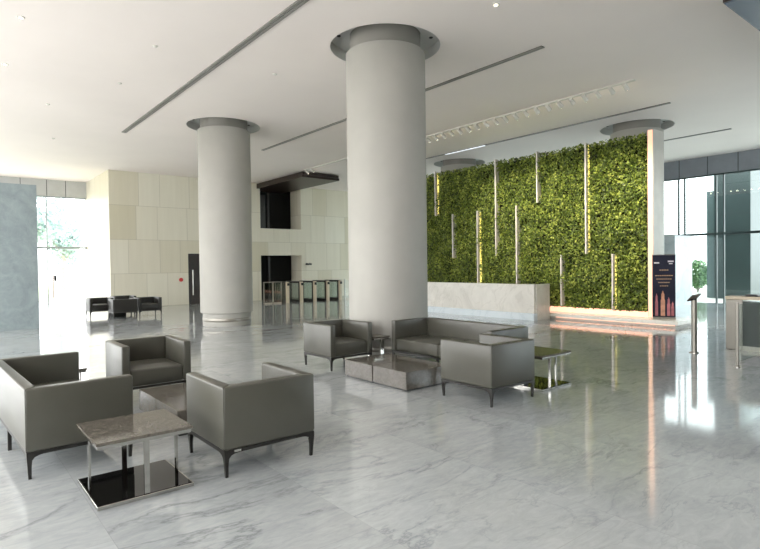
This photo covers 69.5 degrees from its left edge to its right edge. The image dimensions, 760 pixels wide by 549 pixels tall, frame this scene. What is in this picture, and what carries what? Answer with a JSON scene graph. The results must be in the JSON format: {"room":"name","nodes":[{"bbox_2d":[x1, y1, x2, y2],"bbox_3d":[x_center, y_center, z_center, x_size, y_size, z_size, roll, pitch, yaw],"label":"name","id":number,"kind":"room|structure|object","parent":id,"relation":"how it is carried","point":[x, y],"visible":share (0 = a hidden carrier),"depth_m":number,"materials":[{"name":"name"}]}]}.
{"room":"lobby","nodes":[
{"label":"lobby","id":0,"kind":"room"},
{"bbox_2d":[0,183,39,330],"bbox_3d":[-10.466,-0.478,14.910,1.935,4.020,0.350,-2,1,-39],"label":"wall","id":1,"kind":"structure","parent":0,"point":[19,280],"depth_m":15.09,"materials":[{"name":"blue stone"}]},
{"bbox_2d":[85,171,108,297],"bbox_3d":[-12.509,-1.453,24.480,0.350,5.700,4.300,-2,1,-39],"label":"wall","id":2,"kind":"structure","parent":0,"point":[96,240],"depth_m":24.19,"materials":[{"name":"beige stone"}]},
{"bbox_2d":[0,176,85,197],"bbox_3d":[-18.078,-3.832,22.378,10.850,0.730,0.325,-2,1,-39],"label":"trim","id":3,"kind":"structure","parent":2,"relation":"attached to","point":[44,187],"depth_m":24.83,"materials":[{"name":"grey metal"}]},
{"bbox_2d":[37,195,86,305],"bbox_3d":[-17.879,-0.986,22.463,10.550,4.970,0.194,-2,1,-39],"label":"window","id":4,"kind":"structure","parent":2,"relation":"in","point":[54,277],"depth_m":24.82,"materials":[{"name":"grey metal"}]},
{"bbox_2d":[106,170,348,305],"bbox_3d":[-4.132,-1.623,28.276,18.150,5.700,0.350,-2,1,-39],"label":"wall","id":5,"kind":"structure","parent":0,"point":[153,219],"depth_m":24.19,"materials":[{"name":"beige stone"}]},
{"bbox_2d":[188,254,199,303],"bbox_3d":[-8.140,0.195,24.909,1.190,2.280,0.131,-2,1,-39],"label":"door","id":6,"kind":"structure","parent":5,"relation":"in","point":[193,259],"depth_m":24.72,"materials":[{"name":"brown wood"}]},
{"bbox_2d":[257,172,338,193],"bbox_3d":[-4.182,-4.282,25.837,1.910,0.220,5.250,-2,1,-39],"label":"canopy","id":7,"kind":"object","parent":5,"relation":"attached to","point":[301,180],"visible":0.86,"depth_m":24.89,"materials":[{"name":"black metal"}]},
{"bbox_2d":[664,149,759,179],"bbox_3d":[12.488,-4.226,21.747,0.446,0.700,30.700,-2,1,-39],"label":"trim","id":8,"kind":"structure","parent":5,"relation":"attached to","point":[749,159],"depth_m":21.02,"materials":[{"name":"stone"}]},
{"bbox_2d":[664,168,759,303],"bbox_3d":[12.370,-1.375,21.863,0.120,5.000,30.400,-2,1,-39],"label":"window","id":9,"kind":"structure","parent":5,"relation":"in","point":[716,233],"depth_m":21.09,"materials":[{"name":"grey metal"}]},
{"bbox_2d":[260,192,291,298],"bbox_3d":[-5.298,-1.606,28.104,2.780,5.700,0.850,-2,1,-39],"label":"wall","id":10,"kind":"structure","parent":0,"point":[279,204],"depth_m":28.45,"materials":[{"name":"black"}]},
{"bbox_2d":[260,192,270,298],"bbox_3d":[-5.945,-1.594,27.901,0.720,5.700,0.050,-2,1,-39],"label":"trim","id":11,"kind":"structure","parent":10,"relation":"attached to","point":[262,197],"depth_m":28.01,"materials":[{"name":"black metal"}]},
{"bbox_2d":[290,190,298,297],"bbox_3d":[-4.365,-1.629,28.763,0.300,5.700,0.700,-2,1,-39],"label":"door frame","id":12,"kind":"structure","parent":10,"relation":"attached to","point":[293,195],"depth_m":28.68,"materials":[{"name":"beige stone"}]},
{"bbox_2d":[0,296,759,548],"bbox_3d":[0.005,1.529,14.658,29.000,0.250,35.350,-2,1,-39],"label":"floor","id":13,"kind":"structure","parent":0,"point":[651,442],"depth_m":4.64,"materials":[{"name":"white stone"}]},
{"bbox_2d":[0,351,132,479],"bbox_3d":[-3.114,1.244,5.272,0.810,0.715,1.960,-2,1,-42],"label":"sofa","id":14,"kind":"object","parent":13,"relation":"on","point":[43,398],"visible":0.95,"depth_m":4.58,"materials":[{"name":"grey leather"}]},
{"bbox_2d":[79,363,86,380],"bbox_3d":[-3.982,1.359,6.641,0.665,0.460,0.655,-2,1,-39],"label":"side table","id":15,"kind":"object","parent":13,"relation":"on","point":[82,368],"visible":0.17,"depth_m":6.62,"materials":[{"name":"silver stone"}]},
{"bbox_2d":[85,297,113,317],"bbox_3d":[-9.759,1.134,19.066,0.760,0.640,0.700,-2,1,-39],"label":"armchair","id":16,"kind":"object","parent":13,"relation":"on","point":[99,304],"visible":0.77,"depth_m":18.85,"materials":[{"name":"grey leather"}]},
{"bbox_2d":[110,313,125,316],"bbox_3d":[-9.032,1.298,18.858,0.500,0.300,0.500,-2,1,-39],"label":"table","id":17,"kind":"object","parent":13,"relation":"on","point":[111,314],"visible":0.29,"depth_m":18.71,"materials":[{"name":"black glass"}]},
{"bbox_2d":[108,298,137,317],"bbox_3d":[-8.606,1.131,18.327,0.760,0.640,0.700,-2,1,-39],"label":"armchair","id":18,"kind":"object","parent":13,"relation":"on","point":[130,305],"visible":1,"depth_m":18.07,"materials":[{"name":"grey leather"}]},
{"bbox_2d":[110,295,135,299],"bbox_3d":[-9.493,1.111,20.247,0.760,0.640,0.700,-2,1,-39],"label":"armchair","id":19,"kind":"object","parent":13,"relation":"on","point":[123,296],"visible":0.16,"depth_m":20.44,"materials":[{"name":"grey leather"}]},
{"bbox_2d":[77,409,193,511],"bbox_3d":[-1.872,1.374,4.181,0.665,0.460,0.655,-2,1,-39],"label":"side table","id":20,"kind":"object","parent":13,"relation":"on","point":[126,485],"visible":1,"depth_m":4.09,"materials":[{"name":"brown stone"}]},
{"bbox_2d":[105,335,190,389],"bbox_3d":[-3.005,1.212,7.098,0.830,0.715,0.820,-2,1,-39],"label":"armchair","id":21,"kind":"object","parent":13,"relation":"on","point":[152,360],"visible":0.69,"depth_m":6.99,"materials":[{"name":"grey leather"}]},
{"bbox_2d":[134,296,161,316],"bbox_3d":[-8.088,1.112,19.069,0.760,0.640,0.700,-2,1,-39],"label":"armchair","id":22,"kind":"object","parent":13,"relation":"on","point":[154,303],"visible":0.94,"depth_m":18.95,"materials":[{"name":"grey leather"}]},
{"bbox_2d":[139,383,187,435],"bbox_3d":[-2.057,1.449,6.111,0.840,0.250,1.290,-2,1,-39],"label":"coffee table","id":23,"kind":"object","parent":13,"relation":"on","point":[172,398],"visible":0.3,"depth_m":6.01,"materials":[{"name":"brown stone"}]},
{"bbox_2d":[186,117,259,326],"bbox_3d":[-4.466,-1.520,15.834,2.040,5.920,2.040,-2,1,-39],"label":"column","id":24,"kind":"structure","parent":13,"relation":"on","point":[223,144],"depth_m":15.21,"materials":[{"name":"grey paint"}]},
{"bbox_2d":[186,362,313,477],"bbox_3d":[-1.148,1.226,4.832,0.830,0.715,0.820,-2,1,-39],"label":"armchair","id":25,"kind":"object","parent":13,"relation":"on","point":[231,419],"visible":1,"depth_m":4.52,"materials":[{"name":"grey leather"}]},
{"bbox_2d":[263,281,281,303],"bbox_3d":[-4.767,0.811,24.334,0.900,0.980,0.050,-2,1,-39],"label":"glass barrier","id":26,"kind":"object","parent":13,"relation":"on","point":[272,302],"visible":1,"depth_m":24.30,"materials":[{"name":"glass"}]},
{"bbox_2d":[272,281,289,302],"bbox_3d":[-4.533,0.803,25.109,0.150,0.965,1.390,-2,1,-39],"label":"turnstile","id":27,"kind":"object","parent":13,"relation":"on","point":[286,284],"visible":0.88,"depth_m":24.82,"materials":[{"name":"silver metal"}]},
{"bbox_2d":[286,281,302,301],"bbox_3d":[-3.974,0.788,25.562,0.150,0.965,1.390,-2,1,-39],"label":"turnstile","id":28,"kind":"object","parent":13,"relation":"on","point":[300,283],"visible":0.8,"depth_m":25.16,"materials":[{"name":"silver metal"}]},
{"bbox_2d":[299,280,316,301],"bbox_3d":[-3.414,0.773,26.016,0.150,0.965,1.390,-2,1,-39],"label":"turnstile","id":29,"kind":"object","parent":13,"relation":"on","point":[314,283],"visible":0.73,"depth_m":25.55,"materials":[{"name":"silver metal"}]},
{"bbox_2d":[312,280,329,300],"bbox_3d":[-2.855,0.759,26.469,0.150,0.965,1.390,-2,1,-39],"label":"turnstile","id":30,"kind":"object","parent":13,"relation":"on","point":[327,291],"visible":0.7,"depth_m":26.00,"materials":[{"name":"silver metal"}]},
{"bbox_2d":[324,280,341,299],"bbox_3d":[-2.296,0.744,26.922,0.150,0.965,1.390,-2,1,-39],"label":"turnstile","id":31,"kind":"object","parent":13,"relation":"on","point":[339,282],"visible":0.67,"depth_m":26.47,"materials":[{"name":"silver metal"}]},
{"bbox_2d":[303,319,371,370],"bbox_3d":[-0.704,1.148,9.118,0.830,0.715,0.820,-2,1,-39],"label":"armchair","id":32,"kind":"object","parent":13,"relation":"on","point":[342,338],"visible":0.98,"depth_m":8.95,"materials":[{"name":"grey leather"}]},
{"bbox_2d":[368,334,389,355],"bbox_3d":[-0.068,1.265,9.299,0.340,0.460,0.340,-2,1,-39],"label":"side table","id":33,"kind":"object","parent":13,"relation":"on","point":[381,337],"visible":0.42,"depth_m":9.18,"materials":[{"name":"silver stone"}]},
{"bbox_2d":[330,23,439,357],"bbox_3d":[0.132,-1.484,10.241,2.040,5.920,2.040,-2,1,-39],"label":"column","id":34,"kind":"structure","parent":13,"relation":"on","point":[386,108],"depth_m":9.60,"materials":[{"name":"grey paint"}]},
{"bbox_2d":[345,353,448,390],"bbox_3d":[0.236,1.389,7.918,0.840,0.250,1.370,-2,1,-39],"label":"coffee table","id":35,"kind":"object","parent":13,"relation":"on","point":[404,373],"visible":0.91,"depth_m":7.56,"materials":[{"name":"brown stone"}]},
{"bbox_2d":[391,317,527,361],"bbox_3d":[1.201,1.131,8.705,0.850,0.715,2.160,-2,1,-39],"label":"sofa","id":36,"kind":"object","parent":13,"relation":"on","point":[423,336],"visible":0.49,"depth_m":9.02,"materials":[{"name":"grey leather"}]},
{"bbox_2d":[434,158,484,171],"bbox_3d":[3.212,-1.722,22.032,2.040,5.920,2.040,-2,1,-39],"label":"column","id":37,"kind":"structure","parent":13,"relation":"on","point":[449,164],"depth_m":21.44,"materials":[{"name":"grey paint"}]},
{"bbox_2d":[441,333,534,407],"bbox_3d":[1.340,1.161,6.835,0.830,0.715,0.820,-2,1,-39],"label":"armchair","id":38,"kind":"object","parent":13,"relation":"on","point":[495,363],"visible":1,"depth_m":6.55,"materials":[{"name":"grey leather"}]},
{"bbox_2d":[427,282,549,320],"bbox_3d":[2.653,0.785,18.531,0.820,1.040,6.600,-2,1,-39],"label":"reception desk","id":39,"kind":"object","parent":13,"relation":"on","point":[531,302],"visible":0.71,"depth_m":16.94,"materials":[{"name":"beige stone"}]},
{"bbox_2d":[515,346,570,391],"bbox_3d":[2.134,1.267,7.480,0.665,0.460,0.655,-2,1,-39],"label":"side table","id":40,"kind":"object","parent":13,"relation":"on","point":[542,384],"visible":0.53,"depth_m":7.31,"materials":[{"name":"silver stone"}]},
{"bbox_2d":[550,311,697,327],"bbox_3d":[4.238,1.204,18.280,1.250,0.170,11.350,-2,1,-39],"label":"ledge","id":41,"kind":"object","parent":13,"relation":"on","point":[645,321],"visible":0.48,"depth_m":14.65,"materials":[{"name":"beige stone"}]},
{"bbox_2d":[560,317,674,325],"bbox_3d":[6.257,1.261,14.897,0.025,0.019,3.350,-2,1,-39],"label":"light","id":42,"kind":"object","parent":41,"relation":"attached to","point":[593,319],"depth_m":14.65,"materials":[{"name":"white"}]},
{"bbox_2d":[652,254,675,319],"bbox_3d":[7.284,0.317,14.056,0.552,1.668,0.110,-1,1,13],"label":"banner","id":43,"kind":"object","parent":41,"relation":"on","point":[663,265],"visible":1,"depth_m":14.05,"materials":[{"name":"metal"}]},
{"bbox_2d":[600,119,674,141],"bbox_3d":[7.784,-1.689,16.599,2.040,5.920,2.040,-2,1,-39],"label":"column","id":44,"kind":"structure","parent":13,"relation":"on","point":[627,128],"depth_m":16.08,"materials":[{"name":"grey paint"}]},
{"bbox_2d":[687,293,700,352],"bbox_3d":[5.665,0.877,9.877,0.258,1.070,0.170,-2,1,-39],"label":"post","id":45,"kind":"object","parent":13,"relation":"on","point":[693,298],"visible":1,"depth_m":9.84,"materials":[{"name":"metal"}]},
{"bbox_2d":[725,294,759,351],"bbox_3d":[7.171,0.881,9.687,0.320,1.030,1.810,-2,1,-39],"label":"reception desk","id":46,"kind":"object","parent":13,"relation":"on","point":[749,313],"visible":0.99,"depth_m":10.05,"materials":[{"name":"grey metal"}]},
{"bbox_2d":[734,301,759,367],"bbox_3d":[5.989,0.925,8.852,1.270,1.000,0.100,-2,1,-39],"label":"glass barrier","id":47,"kind":"object","parent":13,"relation":"on","point":[736,304],"visible":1,"depth_m":8.46,"materials":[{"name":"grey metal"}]},
{"bbox_2d":[0,0,759,191],"bbox_3d":[-0.072,-4.545,14.555,29.000,0.500,35.350,-2,1,-39],"label":"ceiling","id":48,"kind":"structure","parent":0,"point":[699,57],"depth_m":11.74,"materials":[{"name":"white paint"}]},
{"bbox_2d":[122,0,308,132],"bbox_3d":[-3.058,-4.181,10.657,0.130,0.020,14.450,-2,1,-39],"label":"ceiling vent","id":49,"kind":"object","parent":48,"relation":"in","point":[297,4],"visible":1,"depth_m":10.44,"materials":[{"name":"grey metal"}]},
{"bbox_2d":[262,118,346,150],"bbox_3d":[-2.480,-4.295,17.007,0.142,0.020,5.087,-2,1,-39],"label":"ceiling vent","id":50,"kind":"object","parent":48,"relation":"in","point":[343,120],"depth_m":16.70,"materials":[{"name":"grey metal"}]},
{"bbox_2d":[303,79,635,170],"bbox_3d":[1.215,-4.347,17.596,0.100,0.029,14.050,-2,1,-39],"label":"track","id":51,"kind":"object","parent":48,"relation":"attached to","point":[631,80],"visible":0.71,"depth_m":14.38,"materials":[{"name":"white metal"}]},
{"bbox_2d":[534,107,539,114],"bbox_3d":[4.044,-4.221,14.122,0.201,0.177,0.110,-2,1,-39],"label":"track spotlight","id":52,"kind":"object","parent":51,"relation":"attached to","point":[536,109],"visible":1,"depth_m":14.09,"materials":[{"name":"white plastic"}]},
{"bbox_2d":[545,104,551,111],"bbox_3d":[4.255,-4.220,13.862,0.201,0.177,0.110,-2,1,-39],"label":"track spotlight","id":53,"kind":"object","parent":51,"relation":"attached to","point":[547,106],"visible":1,"depth_m":13.83,"materials":[{"name":"white plastic"}]},
{"bbox_2d":[556,101,562,108],"bbox_3d":[4.465,-4.218,13.602,0.201,0.177,0.110,-2,1,-39],"label":"track spotlight","id":54,"kind":"object","parent":51,"relation":"attached to","point":[560,105],"visible":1,"depth_m":13.57,"materials":[{"name":"white plastic"}]},
{"bbox_2d":[569,97,575,104],"bbox_3d":[4.676,-4.216,13.342,0.201,0.177,0.110,-2,1,-39],"label":"track spotlight","id":55,"kind":"object","parent":51,"relation":"attached to","point":[571,100],"visible":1,"depth_m":13.31,"materials":[{"name":"white plastic"}]},
{"bbox_2d":[581,94,587,101],"bbox_3d":[4.887,-4.215,13.081,0.201,0.177,0.110,-2,1,-39],"label":"track spotlight","id":56,"kind":"object","parent":51,"relation":"attached to","point":[584,97],"visible":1,"depth_m":13.05,"materials":[{"name":"white plastic"}]},
{"bbox_2d":[594,90,601,98],"bbox_3d":[5.098,-4.213,12.821,0.201,0.177,0.110,-2,1,-39],"label":"track spotlight","id":57,"kind":"object","parent":51,"relation":"attached to","point":[598,95],"visible":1,"depth_m":12.79,"materials":[{"name":"white plastic"}]},
{"bbox_2d":[608,87,614,94],"bbox_3d":[5.309,-4.211,12.561,0.201,0.177,0.110,-2,1,-39],"label":"track spotlight","id":58,"kind":"object","parent":51,"relation":"attached to","point":[611,90],"visible":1,"depth_m":12.52,"materials":[{"name":"white plastic"}]},
{"bbox_2d":[622,83,629,90],"bbox_3d":[5.520,-4.210,12.301,0.201,0.177,0.110,-2,1,-39],"label":"track spotlight","id":59,"kind":"object","parent":51,"relation":"attached to","point":[625,86],"visible":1,"depth_m":12.27,"materials":[{"name":"white plastic"}]},
{"bbox_2d":[425,46,544,91],"bbox_3d":[2.026,-4.259,11.449,0.144,0.020,3.236,-2,1,-39],"label":"ceiling vent","id":60,"kind":"object","parent":48,"relation":"in","point":[475,71],"depth_m":11.24,"materials":[{"name":"grey metal"}]},
{"bbox_2d":[426,102,670,158],"bbox_3d":[3.983,-4.393,18.134,0.085,0.028,10.800,-2,1,-39],"label":"ceiling vent","id":61,"kind":"object","parent":48,"relation":"in","point":[668,102],"visible":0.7,"depth_m":16.43,"materials":[{"name":"grey metal"}]},
{"bbox_2d":[664,128,730,140],"bbox_3d":[8.950,-4.474,18.993,0.085,0.020,5.720,-2,1,-39],"label":"ceiling vent","id":62,"kind":"object","parent":48,"relation":"in","point":[729,128],"visible":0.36,"depth_m":17.46,"materials":[{"name":"grey metal"}]},
{"bbox_2d":[723,0,759,30],"bbox_3d":[9.893,-4.081,8.598,9.000,0.400,5.000,-2,1,-39],"label":"canopy","id":63,"kind":"object","parent":48,"relation":"attached to","point":[749,10],"visible":1,"depth_m":7.88,"materials":[{"name":"glass"}]},
{"bbox_2d":[426,129,663,317],"bbox_3d":[3.966,-1.359,18.569,0.804,4.948,10.606,-2,1,-39],"label":"wall","id":64,"kind":"structure","parent":0,"point":[586,222],"depth_m":16.34,"materials":[{"name":"green plant"}]},
{"bbox_2d":[550,306,647,316],"bbox_3d":[3.881,1.036,18.588,0.050,0.155,10.420,-2,1,-39],"label":"light","id":65,"kind":"object","parent":64,"relation":"attached to","point":[604,311],"depth_m":15.63,"materials":[{"name":"white"}]},
{"bbox_2d":[664,235,691,305],"bbox_3d":[11.239,-0.151,20.678,1.500,2.620,0.430,-2,1,-39],"label":"wall","id":66,"kind":"structure","parent":0,"point":[680,245],"depth_m":20.40,"materials":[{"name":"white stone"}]},
{"label":"outside","id":67,"kind":"structure","parent":0,"visible":0},
{"bbox_2d":[39,283,86,301],"bbox_3d":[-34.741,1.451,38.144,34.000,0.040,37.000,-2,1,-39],"label":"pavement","id":68,"kind":"structure","parent":67,"point":[78,291],"depth_m":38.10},
{"bbox_2d":[37,197,76,243],"bbox_3d":[-22.347,-2.307,33.932,5.798,7.348,5.092,-2,1,-39],"label":"tree","id":69,"kind":"object","parent":68,"relation":"on","point":[41,215],"visible":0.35,"depth_m":33.71,"materials":[{"name":"green plant"}]},
{"bbox_2d":[43,213,83,290],"bbox_3d":[-23.854,-1.771,41.550,3.300,6.060,3.651,-1,1,-6],"label":"tree","id":70,"kind":"object","parent":68,"relation":"on","point":[74,238],"visible":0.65,"depth_m":41.01,"materials":[{"name":"green plant"}]},
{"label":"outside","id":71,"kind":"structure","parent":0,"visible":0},
{"bbox_2d":[39,280,759,305],"bbox_3d":[2.227,1.427,21.125,150.000,0.280,150.000,-2,1,-39],"label":"paving","id":72,"kind":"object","parent":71,"point":[702,298],"depth_m":27.56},
{"bbox_2d":[692,260,706,291],"bbox_3d":[16.928,0.077,29.156,1.518,1.756,1.466,-2,1,-39],"label":"tree","id":73,"kind":"object","parent":72,"relation":"on","point":[699,279],"visible":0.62,"depth_m":28.79,"materials":[{"name":"green plant"}]},
{"bbox_2d":[707,170,759,297],"bbox_3d":[16.384,-2.479,24.968,3.012,7.000,1.780,-2,1,-39],"label":"building","id":74,"kind":"structure","parent":72,"relation":"on","point":[742,189],"depth_m":23.86,"materials":[{"name":"grey"}]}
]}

